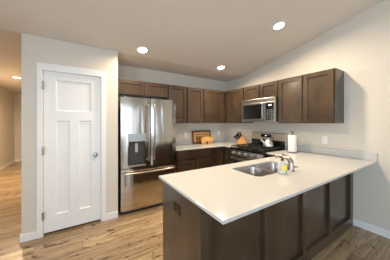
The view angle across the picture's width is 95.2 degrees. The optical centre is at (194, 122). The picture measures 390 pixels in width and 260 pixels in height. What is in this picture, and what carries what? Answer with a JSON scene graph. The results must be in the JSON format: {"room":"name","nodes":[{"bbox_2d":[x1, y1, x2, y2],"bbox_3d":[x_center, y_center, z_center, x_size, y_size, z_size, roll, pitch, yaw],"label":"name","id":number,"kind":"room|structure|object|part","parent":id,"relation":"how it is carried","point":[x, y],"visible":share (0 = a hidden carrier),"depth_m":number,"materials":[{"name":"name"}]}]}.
{"room":"kitchen","nodes":[
{"label":"kitchen","id":0,"kind":"room"},
{"bbox_2d":[0,86,14,166],"bbox_3d":[-3.208,-0.107,1.170,0.120,3.022,12.240,0,0,-32],"label":"wall","id":1,"kind":"structure","parent":0,"point":[7,97],"depth_m":5.69,"materials":[{"name":"paint"}]},
{"bbox_2d":[0,160,14,170],"bbox_3d":[-3.151,1.357,1.206,0.014,0.092,12.000,0,0,-32],"label":"baseboard","id":2,"kind":"structure","parent":1,"relation":"attached to","point":[13,161],"depth_m":5.65,"materials":[{"name":"white paint"}]},
{"bbox_2d":[15,93,20,158],"bbox_3d":[-5.743,0.178,6.735,1.524,2.450,0.120,0,0,-32],"label":"wall","id":3,"kind":"structure","parent":0,"point":[17,95],"depth_m":6.33,"materials":[{"name":"paint"}]},
{"bbox_2d":[21,33,117,234],"bbox_3d":[-3.147,0.178,4.840,1.048,2.450,5.855,0,0,-32],"label":"wall","id":4,"kind":"structure","parent":0,"point":[34,49],"depth_m":2.20,"materials":[{"name":"paint"}]},
{"bbox_2d":[20,211,117,242],"bbox_3d":[-1.588,1.357,2.354,1.062,0.092,0.014,0,0,-32],"label":"baseboard","id":5,"kind":"structure","parent":4,"relation":"attached to","point":[32,235],"depth_m":2.13,"materials":[{"name":"white paint"}]},
{"bbox_2d":[42,71,100,232],"bbox_3d":[-1.601,0.368,2.347,0.638,2.011,0.105,0,0,-32],"label":"door","id":6,"kind":"structure","parent":4,"relation":"in","point":[71,151],"depth_m":2.35,"materials":[{"name":"white paint"}]},
{"bbox_2d":[37,62,105,238],"bbox_3d":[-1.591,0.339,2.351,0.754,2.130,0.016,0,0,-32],"label":"trim","id":7,"kind":"structure","parent":4,"relation":"attached to","point":[40,66],"depth_m":2.21,"materials":[{"name":"white paint"}]},
{"bbox_2d":[118,65,225,139],"bbox_3d":[-0.368,0.178,3.940,2.694,2.450,0.120,0,0,-32],"label":"wall","id":8,"kind":"structure","parent":0,"point":[124,72],"depth_m":3.93,"materials":[{"name":"paint"}]},
{"bbox_2d":[118,79,167,98],"bbox_3d":[-0.991,-0.596,3.288,0.933,0.262,0.318,0,0,-32],"label":"upper cabinet","id":9,"kind":"object","parent":8,"relation":"attached to","point":[130,88],"visible":0.78,"depth_m":3.15,"materials":[{"name":"brown wood"}]},
{"bbox_3d":[-1.105,-0.596,3.042,0.457,0.238,0.022,0,0,-32],"label":"door","id":10,"kind":"part","parent":9,"relation":"part of","materials":[{"name":"brown wood"}]},
{"bbox_3d":[-0.711,-0.596,3.290,0.435,0.238,0.022,0,0,-32],"label":"door","id":11,"kind":"part","parent":9,"relation":"part of","materials":[{"name":"brown wood"}]},
{"bbox_2d":[163,85,202,122],"bbox_3d":[-0.247,-0.357,3.757,0.821,0.738,0.318,0,0,-32],"label":"upper cabinet","id":12,"kind":"object","parent":8,"relation":"attached to","point":[189,100],"visible":0.83,"depth_m":3.64,"materials":[{"name":"brown wood"}]},
{"bbox_3d":[-0.342,-0.357,3.522,0.387,0.714,0.022,0,0,-32],"label":"door","id":13,"kind":"part","parent":12,"relation":"part of","materials":[{"name":"brown wood"}]},
{"bbox_3d":[0.008,-0.357,3.743,0.380,0.714,0.022,0,0,-32],"label":"door","id":14,"kind":"part","parent":12,"relation":"part of","materials":[{"name":"brown wood"}]},
{"bbox_2d":[176,137,225,144],"bbox_3d":[0.079,0.438,4.138,1.723,0.101,0.020,0,0,-32],"label":"backsplash","id":15,"kind":"structure","parent":8,"relation":"attached to","point":[178,142],"depth_m":4.01,"materials":[{"name":"stone"}]},
{"bbox_2d":[203,89,225,122],"bbox_3d":[0.494,-0.357,4.224,0.928,0.738,0.318,0,0,-32],"label":"upper cabinet","id":16,"kind":"object","parent":8,"relation":"attached to","point":[214,101],"visible":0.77,"depth_m":4.02,"materials":[{"name":"brown wood"}]},
{"bbox_2d":[0,0,383,92],"bbox_3d":[-0.972,-1.378,2.579,5.406,0.681,12.240,0,0,-32],"label":"ceiling","id":17,"kind":"structure","parent":0,"point":[193,38],"depth_m":2.30,"materials":[{"name":"paint"}]},
{"bbox_2d":[136,46,148,52],"bbox_3d":[-0.786,-1.081,2.669,0.180,0.039,0.177,0,0,-32],"label":"recessed light","id":18,"kind":"object","parent":17,"relation":"in","point":[141,49],"visible":1,"depth_m":2.66,"materials":[{"name":"white plastic"}]},
{"bbox_2d":[217,65,225,69],"bbox_3d":[0.512,-1.077,3.509,0.180,0.039,0.177,0,0,-32],"label":"recessed light","id":19,"kind":"object","parent":17,"relation":"in","point":[220,67],"visible":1,"depth_m":3.49,"materials":[{"name":"white plastic"}]},
{"bbox_2d":[272,21,285,29],"bbox_3d":[1.151,-1.325,2.448,0.180,0.039,0.177,0,0,-32],"label":"recessed light","id":20,"kind":"object","parent":17,"relation":"in","point":[280,24],"visible":1,"depth_m":2.43,"materials":[{"name":"white plastic"}]},
{"bbox_2d":[0,162,389,259],"bbox_3d":[-0.972,1.454,2.579,5.406,0.100,12.240,0,0,-32],"label":"floor","id":21,"kind":"structure","parent":0,"point":[136,235],"depth_m":2.12,"materials":[{"name":"brown wood"}]},
{"bbox_2d":[118,96,175,213],"bbox_3d":[-0.856,0.503,3.117,0.910,1.801,0.693,0,0,-32],"label":"refrigerator","id":22,"kind":"object","parent":21,"relation":"on","point":[146,127],"visible":0.99,"depth_m":2.85,"materials":[{"name":"grey metal"}]},
{"bbox_3d":[-0.923,0.160,2.791,0.450,1.087,0.064,0,0,-32],"label":"fridge door","id":23,"kind":"part","parent":22,"relation":"part of","materials":[{"name":"silver metal"}]},
{"bbox_3d":[-0.905,0.236,2.776,0.276,0.125,0.028,0,0,-32],"label":"dispenser panel","id":24,"kind":"part","parent":22,"relation":"part of","materials":[{"name":"silver metal"}]},
{"bbox_3d":[-0.728,1.031,2.913,0.910,0.635,0.064,0,0,-32],"label":"freezer drawer","id":25,"kind":"part","parent":22,"relation":"part of","materials":[{"name":"silver metal"}]},
{"bbox_3d":[-0.735,0.158,2.836,0.025,0.914,0.082,0,0,-32],"label":"handle","id":26,"kind":"part","parent":22,"relation":"part of","materials":[{"name":"grey metal"}]},
{"bbox_3d":[-0.656,0.158,2.886,0.025,0.914,0.082,0,0,-32],"label":"handle","id":27,"kind":"part","parent":22,"relation":"part of","materials":[{"name":"grey metal"}]},
{"bbox_3d":[-0.534,0.160,3.036,0.450,1.087,0.064,0,0,-32],"label":"fridge door","id":28,"kind":"part","parent":22,"relation":"part of","materials":[{"name":"silver metal"}]},
{"bbox_2d":[175,148,211,172],"bbox_3d":[-0.150,0.957,3.647,0.795,0.893,0.608,0,0,-32],"label":"base cabinet","id":29,"kind":"object","parent":21,"relation":"on","point":[186,160],"visible":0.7,"depth_m":3.37,"materials":[{"name":"brown wood"}]},
{"bbox_3d":[-0.161,0.991,3.294,0.370,0.575,0.022,0,0,-32],"label":"door","id":30,"kind":"part","parent":29,"relation":"part of","materials":[{"name":"brown wood"}]},
{"bbox_3d":[0.004,0.604,3.399,0.760,0.150,0.020,0,0,-32],"label":"drawer","id":31,"kind":"part","parent":29,"relation":"part of","materials":[{"name":"brown wood"}]},
{"bbox_3d":[0.169,0.991,3.502,0.370,0.575,0.022,0,0,-32],"label":"door","id":32,"kind":"part","parent":29,"relation":"part of","materials":[{"name":"brown wood"}]},
{"bbox_2d":[212,147,230,166],"bbox_3d":[0.649,0.957,3.990,0.918,0.893,0.879,0,0,-32],"label":"base cabinet","id":33,"kind":"object","parent":21,"relation":"on","point":[220,155],"visible":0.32,"depth_m":3.70,"materials":[{"name":"brown wood"}]},
{"bbox_2d":[176,141,244,150],"bbox_3d":[0.308,0.499,3.775,1.723,0.020,0.879,0,0,-32],"label":"countertop","id":34,"kind":"structure","parent":33,"relation":"on","point":[225,143],"depth_m":3.76,"materials":[{"name":"stone"}]},
{"bbox_2d":[192,130,210,143],"bbox_3d":[0.159,0.340,4.141,0.515,0.300,0.067,0,0,-32],"label":"cutting board","id":35,"kind":"object","parent":34,"relation":"on","point":[196,135],"visible":0.68,"depth_m":4.09,"materials":[{"name":"brown wood"}]},
{"bbox_2d":[201,136,213,143],"bbox_3d":[0.294,0.404,4.069,0.365,0.174,0.047,0,0,-32],"label":"cutting board","id":36,"kind":"object","parent":34,"relation":"on","point":[205,139],"visible":0.94,"depth_m":4.05,"materials":[{"name":"brown wood"}]},
{"bbox_2d":[237,136,246,144],"bbox_3d":[1.030,0.395,3.899,0.210,0.188,0.110,0,0,0],"label":"knife block","id":37,"kind":"object","parent":34,"relation":"on","point":[241,140],"visible":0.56,"depth_m":3.84,"materials":[{"name":"orange wood"}]},
{"bbox_3d":[0.479,0.903,3.697,0.283,0.750,0.022,0,0,-32],"label":"door","id":38,"kind":"part","parent":33,"relation":"part of","materials":[{"name":"brown wood"}]},
{"bbox_3d":[0.700,0.903,3.653,0.022,0.750,0.235,0,0,-32],"label":"door","id":39,"kind":"part","parent":33,"relation":"part of","materials":[{"name":"brown wood"}]},
{"bbox_2d":[163,166,352,259],"bbox_3d":[0.929,0.957,2.039,2.523,0.893,0.646,0,0,-32],"label":"base cabinet","id":40,"kind":"object","parent":21,"relation":"on","point":[301,226],"visible":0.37,"depth_m":1.53,"materials":[{"name":"brown wood"}]},
{"bbox_2d":[173,201,179,215],"bbox_3d":[-0.145,0.668,1.380,0.008,0.072,0.114,0,0,-32],"label":"outlet","id":41,"kind":"object","parent":40,"relation":"attached to","point":[176,208],"visible":1,"depth_m":1.37,"materials":[{"name":"black plastic"}]},
{"bbox_3d":[-0.123,0.957,1.373,0.019,0.893,0.605,0,0,-32],"label":"panel","id":42,"kind":"part","parent":40,"relation":"part of","materials":[{"name":"brown wood"}]},
{"bbox_2d":[159,150,376,224],"bbox_3d":[0.911,0.499,2.047,2.545,0.020,1.144,0,0,-32],"label":"countertop","id":43,"kind":"structure","parent":40,"relation":"on","point":[227,194],"depth_m":1.45,"materials":[{"name":"stone"}]},
{"bbox_2d":[234,163,295,176],"bbox_3d":[0.771,0.605,1.928,0.732,0.190,0.382,0,0,-32],"label":"sink","id":44,"kind":"object","parent":43,"relation":"in","point":[265,169],"visible":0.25,"depth_m":2.03,"materials":[{"name":"silver metal"}]},
{"bbox_3d":[0.616,0.605,1.830,0.366,0.190,0.382,0,0,-32],"label":"bowl","id":45,"kind":"part","parent":44,"relation":"part of","materials":[{"name":"silver metal"}]},
{"bbox_3d":[0.927,0.605,2.026,0.364,0.190,0.382,0,0,-32],"label":"bowl","id":46,"kind":"part","parent":44,"relation":"part of","materials":[{"name":"silver metal"}]},
{"bbox_2d":[278,156,286,173],"bbox_3d":[0.837,0.409,1.707,0.082,0.160,0.083,0,0,-32],"label":"soap bottle","id":47,"kind":"object","parent":43,"relation":"on","point":[282,165],"visible":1,"depth_m":1.68,"materials":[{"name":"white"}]},
{"bbox_2d":[275,153,294,171],"bbox_3d":[0.923,0.404,1.839,0.067,0.171,0.197,0,0,-41],"label":"faucet","id":48,"kind":"object","parent":43,"relation":"on","point":[289,159],"visible":0.97,"depth_m":1.79,"materials":[{"name":"silver metal"}]},
{"bbox_3d":[0.920,0.375,1.843,0.051,0.076,0.187,0,0,-41],"label":"spout","id":49,"kind":"part","parent":48,"relation":"part of","materials":[{"name":"silver metal"}]},
{"bbox_2d":[288,131,296,152],"bbox_3d":[1.583,0.319,2.900,0.136,0.340,0.136,0,0,-32],"label":"paper towel holder","id":50,"kind":"object","parent":43,"relation":"on","point":[292,139],"visible":0.98,"depth_m":2.85,"materials":[{"name":"white paper"}]},
{"bbox_3d":[1.095,0.957,1.802,2.497,0.893,0.008,0,0,-32],"label":"panel","id":51,"kind":"part","parent":40,"relation":"part of","materials":[{"name":"brown wood"}]},
{"bbox_3d":[0.826,1.345,1.610,0.514,0.118,0.030,0,0,-32],"label":"rail","id":52,"kind":"part","parent":40,"relation":"part of","materials":[{"name":"brown wood"}]},
{"bbox_3d":[1.321,1.345,1.922,0.524,0.118,0.030,0,0,-32],"label":"rail","id":53,"kind":"part","parent":40,"relation":"part of","materials":[{"name":"brown wood"}]},
{"bbox_3d":[1.837,1.345,2.247,0.564,0.118,0.030,0,0,-32],"label":"rail","id":54,"kind":"part","parent":40,"relation":"part of","materials":[{"name":"brown wood"}]},
{"bbox_2d":[230,132,287,163],"bbox_3d":[1.158,0.801,3.335,0.732,1.205,0.760,0,0,-32],"label":"range","id":55,"kind":"object","parent":21,"relation":"on","point":[255,150],"visible":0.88,"depth_m":3.27,"materials":[{"name":"grey metal"}]},
{"bbox_3d":[0.915,0.574,3.182,0.069,0.100,0.758,0,0,-32],"label":"control panel","id":56,"kind":"part","parent":55,"relation":"part of","materials":[{"name":"silver metal"}]},
{"bbox_2d":[230,154,267,163],"bbox_3d":[1.151,0.931,3.330,0.714,0.865,0.760,0,0,-32],"label":"oven","id":57,"kind":"object","parent":55,"relation":"in","point":[235,158],"depth_m":3.15,"materials":[{"name":"silver metal"}]},
{"bbox_2d":[230,145,285,154],"bbox_3d":[1.154,0.502,3.332,0.617,0.042,0.756,0,0,-32],"label":"cooktop","id":58,"kind":"object","parent":55,"relation":"in","point":[239,149],"depth_m":3.16,"materials":[{"name":"black metal"}]},
{"bbox_2d":[261,135,273,146],"bbox_3d":[1.329,0.338,3.255,0.176,0.207,0.196,0,0,-32],"label":"kettle","id":59,"kind":"object","parent":55,"relation":"on","point":[267,143],"visible":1,"depth_m":3.20,"materials":[{"name":"silver metal"}]},
{"bbox_2d":[226,0,389,230],"bbox_3d":[2.659,-0.107,1.776,0.120,3.022,7.010,0,0,-32],"label":"wall","id":60,"kind":"structure","parent":0,"point":[359,46],"depth_m":2.41,"materials":[{"name":"paint"}]},
{"bbox_2d":[226,137,251,142],"bbox_3d":[1.034,0.438,4.220,0.020,0.101,0.858,0,0,-32],"label":"backsplash","id":61,"kind":"structure","parent":60,"relation":"attached to","point":[227,138],"depth_m":4.35,"materials":[{"name":"stone"}]},
{"bbox_2d":[226,87,253,122],"bbox_3d":[0.991,-0.357,4.015,0.312,0.738,0.565,0,0,-32],"label":"upper cabinet","id":62,"kind":"object","parent":60,"relation":"attached to","point":[234,98],"visible":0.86,"depth_m":3.94,"materials":[{"name":"brown wood"}]},
{"bbox_3d":[0.881,-0.357,3.917,0.022,0.714,0.481,0,0,-32],"label":"door","id":63,"kind":"part","parent":62,"relation":"part of","materials":[{"name":"brown wood"}]},
{"bbox_2d":[244,80,277,99],"bbox_3d":[1.344,-0.585,3.454,0.312,0.284,0.757,0,0,-32],"label":"upper cabinet","id":64,"kind":"object","parent":60,"relation":"attached to","point":[269,89],"visible":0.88,"depth_m":3.33,"materials":[{"name":"brown wood"}]},
{"bbox_3d":[1.121,-0.585,3.536,0.022,0.260,0.356,0,0,-32],"label":"door","id":65,"kind":"part","parent":64,"relation":"part of","materials":[{"name":"brown wood"}]},
{"bbox_2d":[242,96,277,121],"bbox_3d":[1.298,-0.226,3.425,0.422,0.429,0.753,0,0,-32],"label":"microwave","id":66,"kind":"object","parent":64,"relation":"attached to","point":[262,109],"visible":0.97,"depth_m":3.27,"materials":[{"name":"grey metal"}]},
{"bbox_3d":[1.118,-0.187,3.433,0.028,0.351,0.547,0,0,-32],"label":"door","id":67,"kind":"part","parent":66,"relation":"part of","materials":[{"name":"silver metal"}]},
{"bbox_3d":[1.175,-0.403,3.348,0.022,0.075,0.753,0,0,-32],"label":"vent trim","id":68,"kind":"part","parent":66,"relation":"part of","materials":[{"name":"silver metal"}]},
{"bbox_3d":[1.216,-0.201,3.207,0.050,0.311,0.022,0,0,-32],"label":"handle","id":69,"kind":"part","parent":66,"relation":"part of","materials":[{"name":"grey metal"}]},
{"bbox_3d":[1.320,-0.187,3.114,0.026,0.351,0.204,0,0,-32],"label":"control panel","id":70,"kind":"part","parent":66,"relation":"part of","materials":[{"name":"silver metal"}]},
{"bbox_3d":[1.323,-0.585,3.215,0.022,0.260,0.354,0,0,-32],"label":"door","id":71,"kind":"part","parent":64,"relation":"part of","materials":[{"name":"brown wood"}]},
{"bbox_2d":[278,68,343,122],"bbox_3d":[1.764,-0.357,2.787,0.312,0.738,0.815,0,0,-32],"label":"upper cabinet","id":72,"kind":"object","parent":60,"relation":"attached to","point":[316,97],"visible":1,"depth_m":2.59,"materials":[{"name":"brown wood"}]},
{"bbox_3d":[1.532,-0.357,2.883,0.022,0.714,0.380,0,0,-32],"label":"door","id":73,"kind":"part","parent":72,"relation":"part of","materials":[{"name":"brown wood"}]},
{"bbox_3d":[1.749,-0.357,2.539,0.022,0.714,0.379,0,0,-32],"label":"door","id":74,"kind":"part","parent":72,"relation":"part of","materials":[{"name":"brown wood"}]},
{"bbox_2d":[322,136,326,143],"bbox_3d":[1.983,0.274,2.726,0.008,0.116,0.072,0,0,-32],"label":"outlet","id":75,"kind":"object","parent":60,"relation":"attached to","point":[324,138],"visible":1,"depth_m":2.73,"materials":[{"name":"white plastic"}]},
{"bbox_2d":[297,145,376,160],"bbox_3d":[1.980,0.438,2.720,0.020,0.101,1.144,0,0,-32],"label":"backsplash","id":76,"kind":"structure","parent":60,"relation":"attached to","point":[320,150],"depth_m":2.55,"materials":[{"name":"stone"}]},
{"bbox_2d":[353,218,389,238],"bbox_3d":[3.283,1.357,0.659,0.014,0.092,4.215,0,0,-32],"label":"baseboard","id":77,"kind":"structure","parent":60,"relation":"attached to","point":[377,230],"depth_m":2.27,"materials":[{"name":"white paint"}]}
]}

